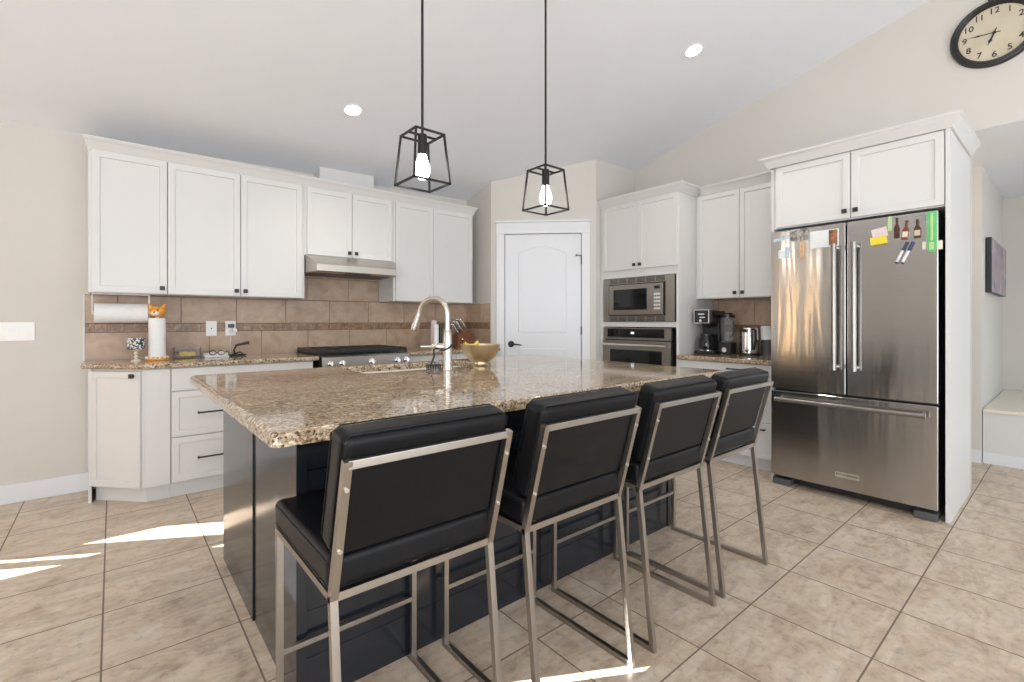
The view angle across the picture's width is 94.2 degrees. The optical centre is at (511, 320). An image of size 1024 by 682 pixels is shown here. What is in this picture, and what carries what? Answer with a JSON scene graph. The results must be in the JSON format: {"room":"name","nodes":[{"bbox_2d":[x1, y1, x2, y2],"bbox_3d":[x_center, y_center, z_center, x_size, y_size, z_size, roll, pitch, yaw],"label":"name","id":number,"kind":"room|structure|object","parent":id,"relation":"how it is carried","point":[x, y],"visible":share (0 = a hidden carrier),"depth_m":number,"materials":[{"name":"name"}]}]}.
{"room":"kitchen","nodes":[
{"label":"kitchen","id":0,"kind":"room"},
{"bbox_2d":[0,121,465,488],"bbox_3d":[-2.270,-0.185,3.989,7.550,2.750,0.050,0,0,-40],"label":"wall","id":1,"kind":"structure","parent":0,"point":[44,172],"depth_m":3.22,"materials":[{"name":"paint"}]},
{"bbox_2d":[0,322,34,340],"bbox_3d":[-3.254,0.069,3.123,0.174,0.122,0.010,0,0,-40],"label":"light switch","id":2,"kind":"object","parent":1,"relation":"attached to","point":[9,331],"visible":1,"depth_m":3.12,"materials":[{"name":"white plastic"}]},
{"bbox_2d":[0,472,87,504],"bbox_3d":[-4.039,1.127,2.462,2.777,0.125,0.016,0,0,-40],"label":"baseboard","id":3,"kind":"structure","parent":1,"relation":"attached to","point":[49,487],"depth_m":3.20,"materials":[{"name":"white paint"}]},
{"bbox_2d":[88,149,166,295],"bbox_3d":[-2.699,-0.658,3.353,0.420,0.940,0.371,0,0,-40],"label":"upper cabinet","id":4,"kind":"object","parent":1,"relation":"attached to","point":[127,195],"visible":0.98,"depth_m":3.23,"materials":[{"name":"white paint"}]},
{"bbox_2d":[91,293,149,317],"bbox_3d":[-2.724,-0.086,3.321,0.312,0.202,0.110,0,0,-40],"label":"bracket","id":5,"kind":"object","parent":4,"relation":"attached to","point":[91,293],"visible":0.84,"depth_m":3.28,"materials":[{"name":"white plastic"}]},
{"bbox_2d":[94,303,147,322],"bbox_3d":[-2.724,-0.055,3.321,0.288,0.135,0.135,0,0,-40],"label":"paper towel roll","id":6,"kind":"object","parent":4,"relation":"hanging from","point":[103,312],"visible":1,"depth_m":3.28,"materials":[{"name":"white paper"}]},
{"bbox_2d":[82,134,477,215],"bbox_3d":[-1.681,-1.162,4.199,3.121,0.078,0.383,0,0,-40],"label":"crown molding","id":7,"kind":"structure","parent":4,"relation":"attached to","point":[90,142],"depth_m":3.71,"materials":[{"name":"white paint"}]},
{"bbox_2d":[314,167,373,187],"bbox_3d":[-1.563,-1.262,4.449,0.505,0.241,0.153,0,0,-40],"label":"duct cover","id":8,"kind":"object","parent":7,"relation":"on","point":[324,173],"visible":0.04,"depth_m":4.38,"materials":[{"name":"white paint"}]},
{"bbox_2d":[165,162,303,299],"bbox_3d":[-2.182,-0.658,3.787,0.930,0.940,0.371,0,0,-40],"label":"upper cabinet","id":9,"kind":"object","parent":1,"relation":"attached to","point":[230,235],"visible":0.98,"depth_m":3.63,"materials":[{"name":"white paint"}]},
{"bbox_2d":[83,276,466,360],"bbox_3d":[-1.759,-0.093,4.378,3.245,0.754,0.009,0,0,-40],"label":"tile backsplash","id":10,"kind":"structure","parent":1,"relation":"attached to","point":[332,311],"depth_m":4.17,"materials":[{"name":"brown tile"}]},
{"bbox_2d":[206,321,216,335],"bbox_3d":[-2.411,0.060,3.819,0.074,0.120,0.014,0,0,-40],"label":"wall outlet","id":11,"kind":"object","parent":10,"relation":"attached to","point":[211,326],"visible":1,"depth_m":3.82,"materials":[{"name":"white plastic"}]},
{"bbox_2d":[225,321,235,335],"bbox_3d":[-2.310,0.060,3.908,0.074,0.120,0.006,0,0,-40],"label":"wall outlet","id":12,"kind":"object","parent":10,"relation":"attached to","point":[228,332],"visible":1,"depth_m":3.90,"materials":[{"name":"white plastic"}]},
{"bbox_2d":[228,324,236,351],"bbox_3d":[-2.287,0.149,3.898,0.063,0.250,0.036,0,0,-40],"label":"plug","id":13,"kind":"object","parent":12,"relation":"attached to","point":[231,326],"visible":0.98,"depth_m":3.89,"materials":[{"name":"white plastic"}]},
{"bbox_2d":[304,187,392,261],"bbox_3d":[-1.518,-0.842,4.344,0.800,0.573,0.371,0,0,-40],"label":"upper cabinet","id":14,"kind":"object","parent":1,"relation":"attached to","point":[336,224],"visible":0.88,"depth_m":4.20,"materials":[{"name":"white paint"}]},
{"bbox_2d":[304,255,395,279],"bbox_3d":[-1.467,-0.477,4.283,0.786,0.150,0.508,0,0,-40],"label":"range hood","id":15,"kind":"object","parent":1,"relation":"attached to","point":[314,265],"visible":0.88,"depth_m":4.10,"materials":[{"name":"metal"}]},
{"bbox_2d":[379,202,472,303],"bbox_3d":[-0.861,-0.658,4.896,0.915,0.940,0.371,0,0,-40],"label":"upper cabinet","id":16,"kind":"object","parent":1,"relation":"attached to","point":[433,248],"visible":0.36,"depth_m":4.72,"materials":[{"name":"white paint"}]},
{"bbox_2d":[0,0,929,200],"bbox_3d":[0.497,-1.931,0.737,7.630,1.394,8.610,0,0,-40],"label":"ceiling","id":17,"kind":"structure","parent":0,"point":[269,83],"depth_m":3.32,"materials":[{"name":"paint"}]},
{"bbox_2d":[342,104,362,116],"bbox_3d":[-1.190,-1.577,3.564,0.150,0.039,0.146,0,0,-40],"label":"recessed light","id":18,"kind":"object","parent":17,"relation":"in","point":[353,110],"visible":1,"depth_m":3.56,"materials":[{"name":"white plastic"}]},
{"bbox_2d":[394,0,450,192],"bbox_3d":[-0.418,-1.297,2.221,0.192,1.329,0.192,0,0,-40],"label":"pendant light","id":19,"kind":"object","parent":17,"relation":"hanging from","point":[421,167],"visible":1,"depth_m":2.21,"materials":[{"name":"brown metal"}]},
{"bbox_2d":[418,133,426,155],"bbox_3d":[-0.418,-0.822,2.221,0.043,0.094,0.043,0,0,-40],"label":"socket","id":20,"kind":"object","parent":19,"relation":"attached to","point":[422,137],"depth_m":2.20,"materials":[{"name":"brown metal"}]},
{"bbox_2d":[522,0,568,215],"bbox_3d":[0.193,-1.305,2.734,0.192,1.345,0.192,0,0,-40],"label":"pendant light","id":21,"kind":"object","parent":17,"relation":"hanging from","point":[545,198],"visible":1,"depth_m":2.73,"materials":[{"name":"black metal"}]},
{"bbox_2d":[542,169,548,185],"bbox_3d":[0.193,-0.822,2.734,0.043,0.094,0.043,0,0,-40],"label":"socket","id":22,"kind":"object","parent":21,"relation":"attached to","point":[547,170],"depth_m":2.72,"materials":[{"name":"brown metal"}]},
{"bbox_2d":[683,43,703,57],"bbox_3d":[1.357,-2.019,3.558,0.150,0.039,0.146,0,0,-40],"label":"recessed light","id":23,"kind":"object","parent":17,"relation":"in","point":[696,49],"visible":1,"depth_m":3.56,"materials":[{"name":"white plastic"}]},
{"bbox_2d":[466,182,490,342],"bbox_3d":[-0.337,-0.260,5.279,0.090,2.900,0.460,0,0,-40],"label":"wall","id":24,"kind":"structure","parent":0,"point":[481,200],"depth_m":5.19,"materials":[{"name":"paint"}]},
{"bbox_2d":[466,304,489,343],"bbox_3d":[-0.376,0.049,5.249,0.008,0.471,0.436,0,0,-40],"label":"tile backsplash","id":25,"kind":"structure","parent":24,"relation":"attached to","point":[477,315],"depth_m":5.22,"materials":[{"name":"brown tile"}]},
{"bbox_2d":[0,460,1023,681],"bbox_3d":[1.528,1.240,1.602,10.800,0.100,9.090,0,0,-40],"label":"floor","id":26,"kind":"structure","parent":0,"point":[850,589],"depth_m":2.04,"materials":[{"name":"tile"}]},
{"bbox_2d":[88,368,169,503],"bbox_3d":[-2.625,0.750,3.264,0.418,0.879,0.601,0,0,-40],"label":"base cabinet","id":27,"kind":"object","parent":26,"relation":"on","point":[129,409],"visible":0.88,"depth_m":3.10,"materials":[{"name":"white paint"}]},
{"bbox_2d":[170,361,312,496],"bbox_3d":[-2.100,0.750,3.679,0.918,0.879,0.640,0,0,-40],"label":"base cabinet","id":28,"kind":"object","parent":26,"relation":"on","point":[196,422],"visible":0.28,"depth_m":3.27,"materials":[{"name":"white paint"}]},
{"bbox_2d":[81,352,318,368],"bbox_3d":[-2.260,0.294,3.543,1.408,0.031,0.630,0,0,-40],"label":"countertop","id":29,"kind":"structure","parent":28,"relation":"on","point":[271,357],"depth_m":3.36,"materials":[{"name":"stone"}]},
{"bbox_2d":[126,338,145,360],"bbox_3d":[-2.617,0.199,3.313,0.106,0.159,0.106,0,0,-40],"label":"candle holder","id":30,"kind":"object","parent":29,"relation":"on","point":[133,344],"visible":1,"depth_m":3.28,"materials":[{"name":"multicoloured ceramic"}]},
{"bbox_2d":[126,338,145,349],"bbox_3d":[-2.617,0.159,3.313,0.106,0.080,0.106,0,0,-40],"label":"cup","id":31,"kind":"object","parent":30,"relation":"on","point":[131,343],"depth_m":3.27,"materials":[{"name":"multicoloured ceramic"}]},
{"bbox_2d":[145,304,168,360],"bbox_3d":[-2.523,0.077,3.385,0.140,0.402,0.138,0,0,-40],"label":"paper towel holder","id":32,"kind":"object","parent":29,"relation":"on","point":[154,311],"visible":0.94,"depth_m":3.35,"materials":[{"name":"orange ceramic"}]},
{"bbox_2d":[148,318,165,356],"bbox_3d":[-2.523,0.116,3.385,0.101,0.271,0.101,0,0,-40],"label":"paper towel roll","id":33,"kind":"object","parent":32,"relation":"on","point":[156,326],"visible":0.96,"depth_m":3.35,"materials":[{"name":"white paper"}]},
{"bbox_2d":[172,346,201,357],"bbox_3d":[-2.479,0.237,3.631,0.180,0.082,0.100,0,0,-40],"label":"butter dish","id":34,"kind":"object","parent":29,"relation":"on","point":[187,351],"visible":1,"depth_m":3.60,"materials":[{"name":"clear glass"}]},
{"bbox_2d":[172,356,201,357],"bbox_3d":[-2.479,0.273,3.631,0.180,0.011,0.100,0,0,-40],"label":"tray","id":35,"kind":"object","parent":29,"relation":"on","point":[172,356],"depth_m":3.59,"materials":[{"name":"white plastic"}]},
{"bbox_2d":[202,350,228,357],"bbox_3d":[-2.309,0.256,3.708,0.160,0.045,0.150,0,0,-40],"label":"tray","id":36,"kind":"object","parent":29,"relation":"on","point":[206,355],"visible":0.93,"depth_m":3.68,"materials":[{"name":"white plastic"}]},
{"bbox_2d":[205,350,227,354],"bbox_3d":[-2.280,0.243,3.691,0.154,0.038,0.115,0,0,-40],"label":"eyeglasses","id":37,"kind":"object","parent":36,"relation":"on","point":[213,350],"visible":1,"depth_m":3.64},
{"bbox_2d":[228,341,249,355],"bbox_3d":[-2.203,0.220,3.835,0.154,0.116,0.072,0,0,-40],"label":"pencil sharpener","id":38,"kind":"object","parent":29,"relation":"on","point":[247,342],"visible":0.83,"depth_m":3.83,"materials":[{"name":"brown metal"}]},
{"bbox_2d":[296,345,409,367],"bbox_3d":[-1.403,0.681,4.219,0.785,0.897,0.689,0,0,-40],"label":"gas range","id":39,"kind":"object","parent":26,"relation":"on","point":[329,356],"visible":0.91,"depth_m":4.03,"materials":[{"name":"grey metal"}]},
{"bbox_2d":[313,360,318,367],"bbox_3d":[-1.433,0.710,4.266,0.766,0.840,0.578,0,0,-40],"label":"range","id":40,"kind":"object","parent":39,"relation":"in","point":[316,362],"depth_m":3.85,"materials":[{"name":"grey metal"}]},
{"bbox_2d":[296,351,404,357],"bbox_3d":[-1.422,0.283,4.242,0.785,0.014,0.624,0,0,-40],"label":"cooktop","id":41,"kind":"object","parent":39,"relation":"in","point":[342,354],"depth_m":4.01,"materials":[{"name":"black metal"}]},
{"bbox_2d":[275,403,512,681],"bbox_3d":[-0.349,0.711,1.339,0.463,0.967,0.552,0,0,-40],"label":"bar stool","id":42,"kind":"object","parent":26,"relation":"on","point":[398,491],"visible":1,"depth_m":1.16,"materials":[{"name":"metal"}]},
{"bbox_2d":[223,391,670,681],"bbox_3d":[-0.300,0.754,2.631,2.073,0.872,1.354,0,0,-40],"label":"kitchen island","id":43,"kind":"object","parent":26,"relation":"on","point":[257,475],"visible":0.37,"depth_m":1.79,"materials":[{"name":"blue paint"}]},
{"bbox_2d":[190,355,724,447],"bbox_3d":[-0.219,0.298,2.570,2.364,0.038,1.654,0,0,-40],"label":"island countertop","id":44,"kind":"structure","parent":43,"relation":"on","point":[291,407],"depth_m":1.97,"materials":[{"name":"stone"}]},
{"bbox_2d":[360,366,460,372],"bbox_3d":[-0.587,0.418,2.947,0.854,0.200,0.444,0,0,-40],"label":"sink","id":45,"kind":"object","parent":44,"relation":"in","point":[452,366],"visible":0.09,"depth_m":3.10,"materials":[{"name":"white metal"}]},
{"bbox_2d":[411,296,452,369],"bbox_3d":[-0.479,0.066,2.792,0.278,0.425,0.086,0,0,18],"label":"faucet","id":46,"kind":"object","parent":44,"relation":"on","point":[447,335],"visible":0.98,"depth_m":2.76,"materials":[{"name":"silver metal"}]},
{"bbox_2d":[426,342,453,368],"bbox_3d":[-0.410,0.202,2.750,0.159,0.152,0.081,0,0,-28],"label":"dish brush","id":47,"kind":"object","parent":46,"relation":"hanging from","point":[431,365],"visible":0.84,"depth_m":2.75,"materials":[{"name":"black plastic"}]},
{"bbox_2d":[460,343,499,365],"bbox_3d":[-0.199,0.213,2.999,0.252,0.132,0.252,0,0,-40],"label":"bowl","id":48,"kind":"object","parent":44,"relation":"on","point":[480,354],"visible":0.96,"depth_m":2.92,"materials":[{"name":"gold metal"}]},
{"bbox_2d":[462,339,478,344],"bbox_3d":[-0.261,0.145,2.982,0.034,0.076,0.178,0,0,29],"label":"banana","id":49,"kind":"object","parent":48,"relation":"in","point":[464,342],"visible":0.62,"depth_m":2.94,"materials":[{"name":"yellow food"}]},
{"bbox_2d":[410,353,497,361],"bbox_3d":[-0.713,0.750,4.843,1.043,0.879,0.640,0,0,-40],"label":"base cabinet","id":50,"kind":"object","parent":26,"relation":"on","point":[413,358],"visible":0.02,"depth_m":4.45,"materials":[{"name":"white paint"}]},
{"bbox_2d":[407,347,499,355],"bbox_3d":[-0.717,0.294,4.838,1.040,0.031,0.630,0,0,-40],"label":"countertop","id":51,"kind":"structure","parent":50,"relation":"on","point":[412,351],"depth_m":4.50,"materials":[{"name":"stone"}]},
{"bbox_2d":[431,320,436,344],"bbox_3d":[-0.801,0.136,4.875,0.064,0.284,0.064,0,0,-40],"label":"dispenser bottle","id":52,"kind":"object","parent":51,"relation":"on","point":[433,322],"visible":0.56,"depth_m":4.85,"materials":[{"name":"white plastic"}]},
{"bbox_2d":[433,324,438,344],"bbox_3d":[-0.756,0.156,4.744,0.054,0.244,0.054,0,0,-40],"label":"dispenser bottle","id":53,"kind":"object","parent":51,"relation":"on","point":[436,326],"visible":0.84,"depth_m":4.72,"materials":[{"name":"white plastic"}]},
{"bbox_2d":[439,324,441,342],"bbox_3d":[-0.724,0.153,4.823,0.040,0.249,0.040,0,0,-40],"label":"dispenser bottle","id":54,"kind":"object","parent":51,"relation":"on","point":[440,325],"visible":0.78,"depth_m":4.80,"materials":[{"name":"black plastic"}]},
{"bbox_2d":[452,329,473,346],"bbox_3d":[-0.527,0.181,5.132,0.209,0.193,0.110,0,0,-40],"label":"knife block","id":55,"kind":"object","parent":51,"relation":"on","point":[466,334],"visible":0.69,"depth_m":5.08,"materials":[{"name":"brown wood"}]},
{"bbox_2d":[442,386,641,681],"bbox_3d":[0.090,0.711,1.684,0.463,0.967,0.552,0,0,-40],"label":"bar stool","id":56,"kind":"object","parent":26,"relation":"on","point":[571,450],"visible":0.88,"depth_m":1.50,"materials":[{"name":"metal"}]},
{"bbox_2d":[551,375,721,653],"bbox_3d":[0.520,0.711,2.038,0.463,0.967,0.552,0,0,-40],"label":"bar stool","id":57,"kind":"object","parent":26,"relation":"on","point":[674,414],"visible":0.84,"depth_m":1.85,"materials":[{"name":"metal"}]},
{"bbox_2d":[597,180,711,366],"bbox_3d":[1.454,-0.033,4.825,0.665,2.446,0.972,0,0,-40],"label":"tall cabinet","id":58,"kind":"object","parent":26,"relation":"on","point":[651,231],"visible":0.45,"depth_m":4.51,"materials":[{"name":"white paint"}]},
{"bbox_2d":[601,327,675,365],"bbox_3d":[1.382,0.369,4.819,0.587,0.602,0.790,0,0,-40],"label":"wall oven","id":59,"kind":"object","parent":58,"relation":"in","point":[654,346],"visible":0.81,"depth_m":4.61,"materials":[{"name":"grey metal"}]},
{"bbox_2d":[601,340,672,365],"bbox_3d":[1.194,0.432,4.660,0.094,0.475,0.790,0,0,-40],"label":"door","id":60,"kind":"structure","parent":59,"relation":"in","point":[654,352],"depth_m":4.61,"materials":[{"name":"silver glass"}]},
{"bbox_2d":[603,274,675,321],"bbox_3d":[1.372,-0.211,4.787,0.444,0.434,0.823,0,0,-40],"label":"microwave","id":61,"kind":"object","parent":58,"relation":"in","point":[648,298],"visible":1,"depth_m":4.61,"materials":[{"name":"grey metal"}]},
{"bbox_2d":[624,367,773,598],"bbox_3d":[0.920,0.711,2.376,0.463,0.967,0.552,0,0,-40],"label":"bar stool","id":62,"kind":"object","parent":26,"relation":"on","point":[742,390],"visible":0.69,"depth_m":2.22,"materials":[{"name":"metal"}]},
{"bbox_2d":[679,359,770,471],"bbox_3d":[2.002,0.766,4.177,0.660,0.847,0.846,0,0,-40],"label":"base cabinet","id":63,"kind":"object","parent":26,"relation":"on","point":[763,444],"visible":0.27,"depth_m":3.82,"materials":[{"name":"white paint"}]},
{"bbox_2d":[676,353,770,364],"bbox_3d":[1.998,0.324,4.173,0.656,0.037,0.845,0,0,-40],"label":"countertop","id":64,"kind":"structure","parent":63,"relation":"on","point":[736,358],"depth_m":3.99,"materials":[{"name":"stone"}]},
{"bbox_2d":[694,309,724,354],"bbox_3d":[1.837,0.099,4.426,0.265,0.410,0.176,0,0,-40],"label":"coffee maker","id":65,"kind":"object","parent":64,"relation":"on","point":[710,338],"visible":0.94,"depth_m":4.35,"materials":[{"name":"black plastic"}]},
{"bbox_2d":[701,323,711,327],"bbox_3d":[1.790,0.041,4.385,0.100,0.048,0.100,0,0,-40],"label":"basket","id":66,"kind":"object","parent":65,"relation":"on","point":[705,325],"depth_m":4.36,"materials":[{"name":"black plastic"}]},
{"bbox_2d":[719,313,736,354],"bbox_3d":[1.985,0.116,4.352,0.195,0.377,0.128,0,0,-40],"label":"blender","id":67,"kind":"object","parent":64,"relation":"on","point":[727,346],"visible":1,"depth_m":4.29,"materials":[{"name":"black plastic"}]},
{"bbox_2d":[720,318,734,341],"bbox_3d":[1.964,0.081,4.334,0.124,0.222,0.124,0,0,-40],"label":"jar","id":68,"kind":"object","parent":67,"relation":"on","point":[727,324],"depth_m":4.29,"materials":[{"name":"clear plastic"}]},
{"bbox_2d":[739,326,759,355],"bbox_3d":[2.107,0.175,4.233,0.167,0.257,0.199,0,0,33],"label":"electric kettle","id":69,"kind":"object","parent":64,"relation":"on","point":[749,337],"visible":1,"depth_m":4.18,"materials":[{"name":"silver metal"}]},
{"bbox_2d":[760,326,770,355],"bbox_3d":[2.251,0.173,4.193,0.114,0.261,0.114,0,0,-40],"label":"coffee grinder","id":70,"kind":"object","parent":64,"relation":"on","point":[765,331],"visible":0.77,"depth_m":4.16,"materials":[{"name":"grey plastic"}]},
{"bbox_2d":[771,210,944,521],"bbox_3d":[2.478,0.269,3.378,0.862,1.842,0.926,0,0,-40],"label":"refrigerator","id":71,"kind":"object","parent":26,"relation":"on","point":[858,334],"visible":0.98,"depth_m":3.07,"materials":[{"name":"grey metal"}]},
{"bbox_2d":[774,236,788,241],"bbox_3d":[1.949,-0.592,3.447,0.001,0.032,0.102,0,0,-40],"label":"sticker","id":72,"kind":"object","parent":71,"relation":"attached to","point":[787,237],"visible":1,"depth_m":3.45,"materials":[{"name":"blue paper"}]},
{"bbox_2d":[778,250,784,258],"bbox_3d":[1.951,-0.483,3.446,0.001,0.058,0.041,0,0,-40],"label":"note card","id":73,"kind":"object","parent":71,"relation":"attached to","point":[781,253],"visible":1,"depth_m":3.44,"materials":[{"name":"white paper"}]},
{"bbox_2d":[785,247,789,257],"bbox_3d":[1.974,-0.491,3.417,0.001,0.083,0.033,0,0,-40],"label":"sticker","id":74,"kind":"object","parent":71,"relation":"attached to","point":[786,248],"visible":1,"depth_m":3.41,"materials":[{"name":"blue paper"}]},
{"bbox_2d":[790,231,796,241],"bbox_3d":[2.002,-0.604,3.384,0.001,0.074,0.046,0,0,-40],"label":"print","id":75,"kind":"object","parent":71,"relation":"attached to","point":[793,234],"visible":1,"depth_m":3.38},
{"bbox_2d":[799,241,803,257],"bbox_3d":[2.036,-0.502,3.344,0.001,0.121,0.033,0,0,-40],"label":"bookmark","id":76,"kind":"object","parent":71,"relation":"attached to","point":[801,243],"visible":1,"depth_m":3.35,"materials":[{"name":"orange paper"}]},
{"bbox_2d":[800,228,808,239],"bbox_3d":[2.047,-0.609,3.331,0.001,0.084,0.056,0,0,-40],"label":"print","id":77,"kind":"object","parent":71,"relation":"attached to","point":[804,232],"visible":1,"depth_m":3.33},
{"bbox_2d":[810,228,838,248],"bbox_3d":[2.124,-0.560,3.238,0.001,0.116,0.170,0,0,-40],"label":"sheet","id":78,"kind":"object","parent":71,"relation":"attached to","point":[818,239],"visible":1,"depth_m":3.25,"materials":[{"name":"white paper"}]},
{"bbox_2d":[829,229,836,244],"bbox_3d":[2.157,-0.561,3.197,0.001,0.103,0.050,0,0,-40],"label":"print","id":79,"kind":"object","parent":71,"relation":"attached to","point":[832,233],"visible":0.93,"depth_m":3.19},
{"bbox_2d":[870,235,887,245],"bbox_3d":[2.311,-0.506,3.000,0.022,0.056,0.085,0,0,-40],"label":"sticky note","id":80,"kind":"object","parent":71,"relation":"attached to","point":[879,240],"visible":1,"depth_m":2.99,"materials":[{"name":"yellow paper"}]},
{"bbox_2d":[871,227,887,237],"bbox_3d":[2.321,-0.556,3.005,0.001,0.073,0.089,0,0,-40],"label":"paper","id":81,"kind":"object","parent":71,"relation":"attached to","point":[882,231],"visible":1,"depth_m":3.00,"materials":[{"name":"pink paper"}]},
{"bbox_2d":[888,216,891,230],"bbox_3d":[2.354,-0.607,2.965,0.001,0.090,0.020,0,0,-40],"label":"paper","id":82,"kind":"object","parent":71,"relation":"attached to","point":[889,217],"visible":1,"depth_m":2.96,"materials":[{"name":"green paper"}]},
{"bbox_2d":[894,218,899,237],"bbox_3d":[2.373,-0.574,2.935,0.010,0.124,0.028,0,0,-40],"label":"magnet","id":83,"kind":"object","parent":71,"relation":"attached to","point":[896,228],"visible":1,"depth_m":2.93},
{"bbox_2d":[895,241,908,263],"bbox_3d":[2.386,-0.419,2.914,0.017,0.132,0.068,0,0,-40],"label":"marker pen","id":84,"kind":"object","parent":71,"relation":"attached to","point":[906,242],"visible":1,"depth_m":2.91,"materials":[{"name":"white plastic"}]},
{"bbox_2d":[901,220,908,239],"bbox_3d":[2.398,-0.554,2.904,0.011,0.115,0.037,0,0,-40],"label":"magnet","id":85,"kind":"object","parent":71,"relation":"attached to","point":[905,232],"visible":1,"depth_m":2.90},
{"bbox_2d":[901,242,914,263],"bbox_3d":[2.404,-0.415,2.893,0.017,0.132,0.068,0,0,-40],"label":"marker pen","id":86,"kind":"object","parent":71,"relation":"attached to","point":[911,243],"visible":1,"depth_m":2.89,"materials":[{"name":"white plastic"}]},
{"bbox_2d":[914,219,920,237],"bbox_3d":[2.436,-0.555,2.860,0.011,0.110,0.034,0,0,-40],"label":"magnet","id":87,"kind":"object","parent":71,"relation":"attached to","point":[917,230],"visible":1,"depth_m":2.86,"materials":[{"name":"plastic"}]},
{"bbox_2d":[913,214,926,222],"bbox_3d":[2.447,-0.614,2.854,0.001,0.044,0.070,0,0,-40],"label":"sheet","id":88,"kind":"object","parent":71,"relation":"attached to","point":[922,218],"visible":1,"depth_m":2.85,"materials":[{"name":"white paper"}]},
{"bbox_2d":[922,241,925,249],"bbox_3d":[2.459,-0.451,2.840,0.001,0.047,0.017,0,0,-40],"label":"paper","id":89,"kind":"object","parent":71,"relation":"attached to","point":[923,243],"visible":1,"depth_m":2.84,"materials":[{"name":"beige paper"}]},
{"bbox_2d":[927,211,936,251],"bbox_3d":[2.476,-0.527,2.808,0.016,0.241,0.046,0,0,-40],"label":"holder","id":90,"kind":"object","parent":71,"relation":"attached to","point":[931,215],"visible":1,"depth_m":2.80,"materials":[{"name":"plastic"}]},
{"bbox_2d":[937,240,942,248],"bbox_3d":[2.505,-0.446,2.785,0.001,0.052,0.023,0,0,-40],"label":"paper","id":91,"kind":"object","parent":71,"relation":"attached to","point":[939,242],"visible":1,"depth_m":2.78,"materials":[{"name":"beige paper"}]},
{"bbox_2d":[759,109,980,522],"bbox_3d":[2.531,-0.011,3.413,0.832,2.402,1.112,0,0,-40],"label":"tall cabinet","id":92,"kind":"object","parent":26,"relation":"on","point":[922,165],"visible":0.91,"depth_m":3.04,"materials":[{"name":"white paint"}]},
{"bbox_2d":[983,390,1023,469],"bbox_3d":[5.320,0.962,3.694,1.730,0.456,2.220,0,0,-40],"label":"bench","id":93,"kind":"object","parent":26,"relation":"on","point":[1003,417],"visible":1,"depth_m":3.92,"materials":[{"name":"white paint"}]},
{"bbox_2d":[491,159,595,359],"bbox_3d":[0.331,-0.310,5.075,1.104,3.000,0.100,0,0,5],"label":"wall","id":94,"kind":"structure","parent":0,"point":[507,195],"depth_m":5.01,"materials":[{"name":"paint"}]},
{"bbox_2d":[495,219,590,358],"bbox_3d":[0.325,0.065,5.021,1.010,2.251,0.100,0,0,5],"label":"door","id":95,"kind":"structure","parent":94,"relation":"in","point":[543,271],"depth_m":5.03,"materials":[{"name":"white paint"}]},
{"bbox_2d":[596,160,634,359],"bbox_3d":[1.108,-0.335,5.230,0.679,3.050,0.090,0,0,-40],"label":"wall","id":96,"kind":"structure","parent":0,"point":[612,180],"depth_m":5.04,"materials":[{"name":"paint"}]},
{"bbox_2d":[635,0,1023,490],"bbox_3d":[3.350,-0.710,3.164,0.100,3.800,8.540,0,0,-40],"label":"wall","id":97,"kind":"structure","parent":0,"point":[905,71],"depth_m":3.77,"materials":[{"name":"paint"}]},
{"bbox_2d":[696,171,770,299],"bbox_3d":[2.113,-0.727,4.271,0.368,1.043,0.846,0,0,-40],"label":"upper cabinet","id":98,"kind":"object","parent":97,"relation":"attached to","point":[733,216],"visible":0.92,"depth_m":4.22,"materials":[{"name":"white paint"}]},
{"bbox_2d":[712,298,770,353],"bbox_3d":[2.253,0.050,4.388,0.008,0.508,0.844,0,0,-40],"label":"tile backsplash","id":99,"kind":"structure","parent":97,"relation":"attached to","point":[755,313],"depth_m":4.45,"materials":[{"name":"brown tile"}]},
{"bbox_2d":[950,0,1023,68],"bbox_3d":[3.235,-1.956,3.194,0.035,0.479,0.444,0,0,-40],"label":"wall clock","id":100,"kind":"object","parent":97,"relation":"attached to","point":[992,34],"visible":1,"depth_m":3.21,"materials":[{"name":"plastic"}]},
{"bbox_2d":[971,165,1002,462],"bbox_3d":[4.200,-0.060,5.107,1.840,2.500,1.375,0,0,-40],"label":"wall","id":101,"kind":"structure","parent":0,"point":[986,200],"depth_m":4.06,"materials":[{"name":"paint"}]},
{"bbox_2d":[971,449,980,462],"bbox_3d":[3.487,1.137,4.512,0.016,0.105,1.370,0,0,-40],"label":"baseboard","id":102,"kind":"structure","parent":101,"relation":"attached to","point":[975,454],"depth_m":4.00,"materials":[{"name":"white paint"}]},
{"bbox_2d":[986,237,1005,296],"bbox_3d":[4.599,-0.487,4.514,1.250,0.475,0.036,0,0,-40],"label":"picture","id":103,"kind":"object","parent":101,"relation":"attached to","point":[995,253],"visible":1,"depth_m":4.27,"materials":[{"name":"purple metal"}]},
{"bbox_2d":[971,120,1023,198],"bbox_3d":[4.552,-1.350,3.950,2.948,0.080,3.600,0,0,-40],"label":"ceiling","id":104,"kind":"structure","parent":0,"point":[1000,152],"depth_m":3.79,"materials":[{"name":"paint"}]},
{"bbox_2d":[1003,196,1023,390],"bbox_3d":[6.023,-0.060,4.287,0.100,2.500,2.225,0,0,-40],"label":"wall","id":105,"kind":"structure","parent":0,"point":[1013,208],"depth_m":5.05,"materials":[{"name":"paint"}]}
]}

